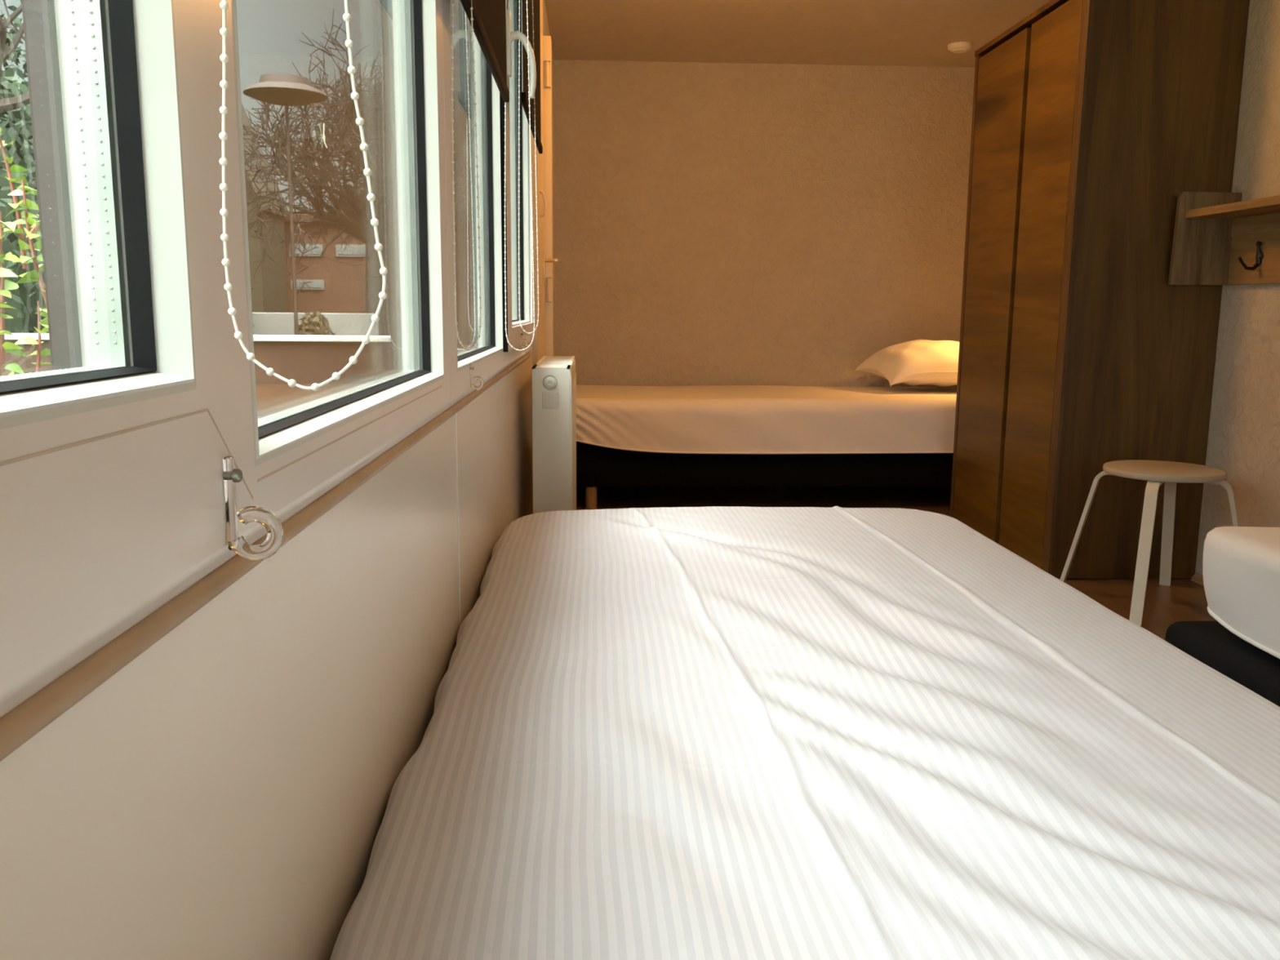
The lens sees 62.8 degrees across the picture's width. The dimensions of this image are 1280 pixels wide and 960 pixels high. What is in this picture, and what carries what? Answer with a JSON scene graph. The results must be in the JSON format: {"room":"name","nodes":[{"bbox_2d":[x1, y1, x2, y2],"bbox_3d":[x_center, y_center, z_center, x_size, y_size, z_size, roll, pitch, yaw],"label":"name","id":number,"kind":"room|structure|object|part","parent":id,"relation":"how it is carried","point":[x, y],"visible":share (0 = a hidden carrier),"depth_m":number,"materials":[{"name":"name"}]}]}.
{"room":"shared bedroom","nodes":[
{"label":"shared bedroom","id":0,"kind":"room"},
{"bbox_2d":[0,0,555,959],"bbox_3d":[-0.388,-0.476,1.730,0.180,2.375,8.800,0,9,-3],"label":"wall","id":1,"kind":"structure","parent":0,"point":[224,793],"depth_m":0.71,"materials":[{"name":"white paint"}]},
{"bbox_2d":[0,0,253,689],"bbox_3d":[-0.237,-0.484,-0.048,0.070,1.232,1.183,0,9,-3],"label":"window","id":2,"kind":"structure","parent":1,"relation":"in","point":[112,485],"depth_m":0.51,"materials":[{"name":"white plastic"}]},
{"bbox_3d":[-0.265,-0.482,-0.065,0.012,1.232,1.150,0,9,-3],"label":"frame","id":3,"kind":"part","parent":2,"relation":"part of","materials":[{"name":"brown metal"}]},
{"bbox_2d":[222,455,283,560],"bbox_3d":[-0.217,0.016,0.587,0.031,0.060,0.008,0,9,-3],"label":"hook","id":4,"kind":"object","parent":2,"relation":"attached to","point":[273,540],"visible":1,"depth_m":0.59,"materials":[{"name":"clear plastic"}]},
{"bbox_3d":[-0.229,0.013,0.586,0.004,0.053,0.008,0,9,-3],"label":"plate","id":5,"kind":"part","parent":4,"relation":"part of","materials":[{"name":"white plastic"}]},
{"bbox_2d":[218,0,387,391],"bbox_3d":[-0.168,-0.438,0.479,0.083,0.794,0.004,0,9,-3],"label":"chain","id":6,"kind":"object","parent":2,"relation":"hanging from","point":[224,5],"visible":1,"depth_m":0.53,"materials":[{"name":"white plastic"}]},
{"bbox_2d":[0,352,530,761],"bbox_3d":[-0.242,0.072,0.518,0.015,0.015,6.180,0,9,-3],"label":"trim","id":7,"kind":"structure","parent":1,"relation":"attached to","point":[27,719],"depth_m":0.51,"materials":[{"name":"brown wood"}]},
{"bbox_2d":[0,347,532,717],"bbox_3d":[-0.235,0.059,0.511,0.014,0.020,6.190,0,9,-3],"label":"window sill","id":8,"kind":"structure","parent":1,"relation":"attached to","point":[21,689],"depth_m":0.51,"materials":[{"name":"white plastic"}]},
{"bbox_2d":[206,0,450,536],"bbox_3d":[-0.282,-0.649,0.957,0.070,1.232,0.921,0,9,-3],"label":"window","id":9,"kind":"structure","parent":1,"relation":"in","point":[282,455],"depth_m":1.18,"materials":[{"name":"white plastic"}]},
{"bbox_3d":[-0.311,-0.649,0.956,0.012,1.232,0.921,0,9,-3],"label":"frame","id":10,"kind":"part","parent":9,"relation":"part of","materials":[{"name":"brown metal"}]},
{"bbox_2d":[455,413,460,626],"bbox_3d":[-0.297,0.152,1.719,0.001,0.540,0.004,0,9,-3],"label":"trim","id":11,"kind":"structure","parent":1,"relation":"attached to","point":[455,413],"depth_m":1.70,"materials":[{"name":"white plastic"}]},
{"bbox_2d":[442,0,503,399],"bbox_3d":[-0.322,-0.796,1.858,0.070,1.232,0.902,0,9,-3],"label":"window","id":12,"kind":"structure","parent":1,"relation":"in","point":[486,357],"depth_m":1.97,"materials":[{"name":"white plastic"}]},
{"bbox_3d":[-0.318,-0.771,1.889,0.003,1.086,0.802,0,9,-3],"label":"pane","id":13,"kind":"part","parent":12,"relation":"part of","materials":[{"name":"clear glass"}]},
{"bbox_2d":[469,363,484,390],"bbox_3d":[-0.272,-0.172,1.745,0.023,0.044,0.006,0,9,-3],"label":"hook","id":14,"kind":"object","parent":12,"relation":"attached to","point":[480,386],"visible":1,"depth_m":1.74,"materials":[{"name":"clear plastic"}]},
{"bbox_3d":[-0.281,-0.174,1.744,0.003,0.039,0.006,0,9,-3],"label":"plate","id":15,"kind":"part","parent":14,"relation":"part of","materials":[{"name":"white plastic"}]},
{"bbox_2d":[460,0,509,102],"bbox_3d":[-0.262,-1.121,1.699,0.068,0.839,0.767,0,9,-3],"label":"roller blind","id":16,"kind":"object","parent":12,"relation":"attached to","point":[489,22],"visible":1,"depth_m":1.82,"materials":[{"name":"brown fabric"}]},
{"bbox_2d":[451,0,481,350],"bbox_3d":[-0.249,-0.492,1.490,0.041,0.613,0.004,0,9,-3],"label":"chain","id":17,"kind":"object","parent":16,"relation":"hanging from","point":[452,3],"visible":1,"depth_m":1.50,"materials":[{"name":"white plastic"}]},
{"bbox_2d":[499,0,534,365],"bbox_3d":[-0.363,-0.962,2.871,0.080,1.232,1.156,0,9,-3],"label":"window","id":18,"kind":"structure","parent":1,"relation":"in","point":[513,327],"depth_m":3.12,"materials":[{"name":"white plastic"}]},
{"bbox_3d":[-0.361,-0.954,2.858,0.003,1.038,0.859,0,9,-3],"label":"pane","id":19,"kind":"part","parent":18,"relation":"part of","materials":[{"name":"clear glass"}]},
{"bbox_2d":[504,0,535,351],"bbox_3d":[-0.267,-0.859,2.287,0.068,1.146,0.004,0,9,-3],"label":"chain","id":20,"kind":"object","parent":18,"relation":"hanging from","point":[527,30],"visible":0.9,"depth_m":2.33,"materials":[{"name":"white plastic"}]},
{"bbox_2d":[506,8,536,98],"bbox_3d":[-0.268,-0.957,2.357,0.069,0.186,0.032,0,9,-3],"label":"handle","id":21,"kind":"object","parent":18,"relation":"attached to","point":[511,36],"visible":0.94,"depth_m":2.35,"materials":[{"name":"white plastic"}]},
{"bbox_3d":[-0.294,-0.979,2.352,0.010,0.140,0.032,0,9,-3],"label":"plate","id":22,"kind":"part","parent":21,"relation":"part of","materials":[{"name":"white plastic"}]},
{"bbox_3d":[-0.268,-0.936,2.360,0.069,0.144,0.024,0,9,-3],"label":"lever","id":23,"kind":"part","parent":21,"relation":"part of","materials":[{"name":"white plastic"}]},
{"bbox_2d":[520,331,528,347],"bbox_3d":[-0.309,-0.376,2.805,0.023,0.044,0.006,0,9,-3],"label":"hook","id":24,"kind":"object","parent":18,"relation":"attached to","point":[521,334],"visible":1,"depth_m":2.80,"materials":[{"name":"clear plastic"}]},
{"bbox_2d":[520,0,542,153],"bbox_3d":[-0.301,-1.321,2.747,0.084,0.784,0.842,0,9,-3],"label":"roller blind","id":25,"kind":"object","parent":18,"relation":"attached to","point":[536,15],"visible":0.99,"depth_m":2.80,"materials":[{"name":"brown fabric"}]},
{"bbox_2d":[518,0,539,333],"bbox_3d":[-0.284,-0.931,2.634,0.053,1.117,0.004,0,9,-3],"label":"chain","id":26,"kind":"object","parent":25,"relation":"hanging from","point":[519,0],"visible":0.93,"depth_m":2.66,"materials":[{"name":"white plastic"}]},
{"bbox_2d":[532,0,559,365],"bbox_3d":[-0.363,-0.862,4.113,0.082,2.370,0.700,0,9,-3],"label":"door","id":27,"kind":"structure","parent":1,"relation":"in","point":[543,342],"depth_m":4.25,"materials":[{"name":"beige paint"}]},
{"bbox_3d":[-0.368,-1.047,3.971,0.026,0.100,0.012,0,9,-3],"label":"pull handle","id":28,"kind":"part","parent":27,"relation":"part of","materials":[{"name":"beige paint"}]},
{"bbox_3d":[-0.393,-0.876,4.307,0.004,0.135,0.040,0,9,-3],"label":"handle plate","id":29,"kind":"part","parent":27,"relation":"part of","materials":[{"name":"gold metal"}]},
{"bbox_3d":[-0.394,-0.771,4.438,0.050,2.085,0.085,0,9,-3],"label":"frame post","id":30,"kind":"part","parent":27,"relation":"part of","materials":[{"name":"beige paint"}]},
{"bbox_3d":[-0.359,-0.893,4.257,0.060,0.019,0.114,0,9,-3],"label":"lever","id":31,"kind":"part","parent":27,"relation":"part of","materials":[{"name":"gold metal"}]},
{"bbox_2d":[532,355,576,513],"bbox_3d":[-0.296,0.024,3.469,0.159,0.830,0.782,0,9,-3],"label":"radiator","id":32,"kind":"object","parent":1,"relation":"attached to","point":[553,377],"visible":0.71,"depth_m":3.07,"materials":[{"name":"metal"}]},
{"bbox_2d":[532,355,574,368],"bbox_3d":[-0.274,-0.385,3.409,0.111,0.004,0.770,0,9,-3],"label":"grille","id":33,"kind":"object","parent":32,"relation":"attached to","point":[546,362],"depth_m":3.31,"materials":[{"name":"metal"}]},
{"bbox_3d":[-0.225,-0.039,3.468,0.018,0.696,0.768,0,9,-3],"label":"panel","id":34,"kind":"part","parent":32,"relation":"part of","materials":[{"name":"metal"}]},
{"bbox_2d":[553,59,974,386],"bbox_3d":[0.743,-1.198,6.202,2.840,2.375,0.150,0,9,-3],"label":"wall","id":35,"kind":"structure","parent":0,"point":[717,224],"depth_m":6.07,"materials":[{"name":"paint"}]},
{"bbox_2d":[544,0,1050,67],"bbox_3d":[0.949,-1.710,1.614,2.840,0.120,9.050,0,9,-3],"label":"ceiling","id":36,"kind":"structure","parent":0,"point":[877,33],"depth_m":5.20,"materials":[{"name":"paint"}]},
{"bbox_2d":[947,41,972,53],"bbox_3d":[1.672,-2.255,5.477,0.124,0.040,0.124,0,9,-3],"label":"smoke detector","id":37,"kind":"object","parent":36,"relation":"attached to","point":[958,47],"visible":1,"depth_m":5.44,"materials":[{"name":"white plastic"}]},
{"bbox_2d":[576,487,1217,639],"bbox_3d":[0.930,0.752,2.016,2.840,0.120,9.050,0,9,-3],"label":"floor","id":38,"kind":"structure","parent":0,"point":[1185,599],"depth_m":5.48,"materials":[{"name":"laminate"}]},
{"bbox_2d":[576,384,956,509],"bbox_3d":[0.783,-0.203,5.735,2.460,0.563,1.036,0,9,-3],"label":"bed","id":39,"kind":"object","parent":38,"relation":"on","point":[694,436],"visible":0.66,"depth_m":5.24,"materials":[{"name":"white fabric"}]},
{"bbox_3d":[-0.246,0.088,5.293,0.058,0.116,0.058,0,9,-3],"label":"leg","id":40,"kind":"part","parent":39,"relation":"part of","materials":[{"name":"brown wood"}]},
{"bbox_2d":[853,339,959,386],"bbox_3d":[1.653,-0.657,5.856,0.756,0.250,0.549,-1,9,-9],"label":"pillow","id":41,"kind":"object","parent":39,"relation":"on","point":[917,362],"visible":0.61,"depth_m":5.64,"materials":[{"name":"fabric"}]},
{"bbox_2d":[329,506,1279,959],"bbox_3d":[0.262,0.499,1.450,1.090,0.551,2.275,0,9,-3],"label":"bed","id":42,"kind":"object","parent":38,"relation":"on","point":[711,732],"visible":1,"depth_m":1.08,"materials":[{"name":"fabric"}]},
{"bbox_2d":[949,0,1249,578],"bbox_3d":[1.808,-0.774,4.349,0.574,2.153,1.114,0,9,-3],"label":"wardrobe","id":43,"kind":"object","parent":38,"relation":"on","point":[1078,354],"visible":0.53,"depth_m":3.88,"materials":[{"name":"brown wood"}]},
{"bbox_3d":[1.525,-0.801,4.588,0.018,2.101,0.526,0,9,-3],"label":"door","id":44,"kind":"part","parent":43,"relation":"part of","materials":[{"name":"brown wood"}]},
{"bbox_3d":[1.816,-1.825,4.178,0.574,0.022,1.114,0,9,-3],"label":"panel","id":45,"kind":"part","parent":43,"relation":"part of","materials":[{"name":"brown wood"}]},
{"bbox_3d":[1.548,-0.716,4.071,0.018,2.101,0.433,0,9,-3],"label":"door","id":46,"kind":"part","parent":43,"relation":"part of","materials":[{"name":"brown wood"}]},
{"bbox_3d":[1.841,-0.677,3.816,0.556,2.127,0.020,0,9,-3],"label":"panel","id":47,"kind":"part","parent":43,"relation":"part of","materials":[{"name":"brown wood"}]},
{"bbox_2d":[1060,459,1239,626],"bbox_3d":[1.784,0.194,3.616,0.467,0.479,0.467,-1,9,-10],"label":"stool","id":48,"kind":"object","parent":38,"relation":"on","point":[1157,473],"visible":0.99,"depth_m":3.48,"materials":[{"name":"white wood"}]},
{"bbox_3d":[1.621,0.186,3.729,0.227,0.455,0.037,7,11,34],"label":"leg","id":49,"kind":"part","parent":48,"relation":"part of","materials":[{"name":"white wood"}]},
{"bbox_3d":[1.672,0.231,3.457,0.037,0.455,0.227,7,11,34],"label":"leg","id":50,"kind":"part","parent":48,"relation":"part of","materials":[{"name":"white wood"}]},
{"bbox_3d":[1.786,-0.031,3.580,0.376,0.024,0.376,0,9,-3],"label":"seat","id":51,"kind":"part","parent":48,"relation":"part of","materials":[{"name":"white wood"}]},
{"bbox_3d":[1.897,0.180,3.780,0.037,0.455,0.227,7,11,34],"label":"leg","id":52,"kind":"part","parent":48,"relation":"part of","materials":[{"name":"white wood"}]},
{"bbox_3d":[1.948,0.225,3.508,0.227,0.455,0.037,7,11,34],"label":"leg","id":53,"kind":"part","parent":48,"relation":"part of","materials":[{"name":"white wood"}]},
{"bbox_2d":[1164,526,1279,706],"bbox_3d":[1.732,0.526,1.399,0.963,0.537,2.135,0,9,-3],"label":"bed","id":54,"kind":"object","parent":38,"relation":"on","point":[1241,565],"visible":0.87,"depth_m":2.18,"materials":[{"name":"white fabric"}]},
{"bbox_2d":[1195,0,1279,574],"bbox_3d":[2.284,-0.474,1.851,0.150,2.375,8.800,0,9,-3],"label":"wall","id":55,"kind":"structure","parent":0,"point":[1243,441],"depth_m":3.65,"materials":[{"name":"paint"}]},
{"bbox_2d":[1191,573,1204,586],"bbox_3d":[2.134,0.485,3.251,0.024,0.028,1.465,0,9,-3],"label":"baseboard","id":56,"kind":"structure","parent":55,"relation":"attached to","point":[1197,578],"depth_m":3.94,"materials":[{"name":"brown wood"}]},
{"bbox_2d":[1168,191,1279,284],"bbox_3d":[2.035,-0.763,3.154,0.228,0.321,1.185,0,9,-3],"label":"coat rack","id":57,"kind":"object","parent":55,"relation":"attached to","point":[1220,238],"visible":1,"depth_m":3.70,"materials":[{"name":"brown wood"}]},
{"bbox_3d":[2.009,-0.857,3.728,0.228,0.321,0.020,0,9,-3],"label":"panel","id":58,"kind":"part","parent":57,"relation":"part of","materials":[{"name":"brown wood"}]},
{"bbox_2d":[1185,195,1279,218],"bbox_3d":[2.050,-0.845,3.141,0.198,0.027,1.145,0,9,-3],"label":"shelf","id":59,"kind":"object","parent":57,"relation":"attached to","point":[1268,207],"depth_m":3.49,"materials":[{"name":"brown wood"}]},
{"bbox_3d":[2.125,-0.801,3.152,0.004,0.062,1.145,0,9,-3],"label":"shelf rail","id":60,"kind":"part","parent":57,"relation":"part of","materials":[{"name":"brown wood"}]},
{"label":"outside","id":61,"kind":"structure","parent":0,"visible":0},
{"bbox_3d":[-5.448,-0.235,9.860,70.000,0.200,100.000,0,9,-3],"label":"lawn","id":62,"kind":"structure","parent":61,"visible":0},
{"bbox_2d":[0,0,30,112],"bbox_3d":[-3.271,-1.521,5.149,2.863,3.897,3.168,2,9,8],"label":"bare tree","id":63,"kind":"object","parent":62,"relation":"on","point":[19,101],"visible":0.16,"depth_m":4.84,"materials":[{"name":"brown plant"}]},
{"bbox_2d":[0,5,38,201],"bbox_3d":[-7.106,-2.421,11.481,2.793,5.595,2.175,0,9,-3],"label":"conifer","id":64,"kind":"object","parent":62,"relation":"on","point":[11,33],"visible":0.03,"depth_m":11.02,"materials":[{"name":"green plant"}]},
{"bbox_2d":[0,66,48,333],"bbox_3d":[-5.106,-1.228,7.891,2.148,4.085,1.750,0,9,-3],"label":"tree","id":65,"kind":"object","parent":62,"relation":"on","point":[25,297],"visible":0.09,"depth_m":7.55,"materials":[{"name":"green plant"}]},
{"bbox_2d":[0,127,51,376],"bbox_3d":[-0.905,0.243,1.652,0.223,1.573,0.405,-7,12,-37],"label":"leafy shrub","id":66,"kind":"object","parent":62,"relation":"on","point":[34,275],"visible":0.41,"depth_m":1.54,"materials":[{"name":"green plant"}]},
{"bbox_2d":[4,333,458,416],"bbox_3d":[-2.159,0.035,4.057,2.890,1.188,0.220,0,9,-3],"label":"wall","id":67,"kind":"structure","parent":62,"relation":"on","point":[308,360],"depth_m":3.93,"materials":[{"name":"white paint"}]},
{"bbox_2d":[241,102,289,312],"bbox_3d":[-6.437,-4.076,14.867,2.490,5.750,1.400,0,9,-3],"label":"outbuilding","id":68,"kind":"structure","parent":62,"relation":"on","point":[264,282],"depth_m":14.79,"materials":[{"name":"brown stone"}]},
{"bbox_2d":[243,73,328,334],"bbox_3d":[-3.324,-2.078,10.059,0.760,3.405,0.760,0,9,-3],"label":"street lamp","id":69,"kind":"object","parent":62,"relation":"on","point":[286,90],"visible":0.94,"depth_m":9.69,"materials":[{"name":"brown metal"}]},
{"bbox_2d":[293,311,335,335],"bbox_3d":[-3.228,-1.029,10.442,0.467,1.313,0.468,0,9,-3],"label":"round shrub","id":70,"kind":"object","parent":62,"relation":"on","point":[317,323],"visible":0.24,"depth_m":10.27,"materials":[{"name":"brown plant"}]},
{"bbox_2d":[252,312,378,335],"bbox_3d":[-3.525,-1.142,11.066,1.450,1.230,0.500,0,9,-3],"label":"planter","id":71,"kind":"object","parent":62,"relation":"on","point":[265,323],"visible":0.12,"depth_m":10.74,"materials":[{"name":"white concrete"}]},
{"bbox_2d":[242,10,458,335],"bbox_3d":[-3.137,-3.132,12.484,4.430,4.718,4.046,-1,9,-6],"label":"bare tree","id":72,"kind":"object","parent":62,"relation":"on","point":[356,218],"visible":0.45,"depth_m":11.94,"materials":[{"name":"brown plant"}]},
{"bbox_2d":[284,213,458,351],"bbox_3d":[-4.104,-2.977,17.840,4.000,2.660,3.700,0,9,-3],"label":"brick building","id":73,"kind":"structure","parent":62,"relation":"on","point":[337,286],"depth_m":16.00,"materials":[{"name":"brown brick"}]},
{"bbox_3d":[-5.068,-3.490,15.904,0.440,0.120,0.015,0,9,-3],"label":"pane","id":74,"kind":"part","parent":73,"relation":"part of","materials":[{"name":"white glass"}]},
{"bbox_3d":[-5.072,-2.981,15.987,0.440,0.090,0.015,0,9,-3],"label":"pane","id":75,"kind":"part","parent":73,"relation":"part of","materials":[{"name":"white glass"}]},
{"bbox_3d":[-4.319,-3.489,15.938,0.540,0.120,0.015,0,9,-3],"label":"pane","id":76,"kind":"part","parent":73,"relation":"part of","materials":[{"name":"white glass"}]}
]}

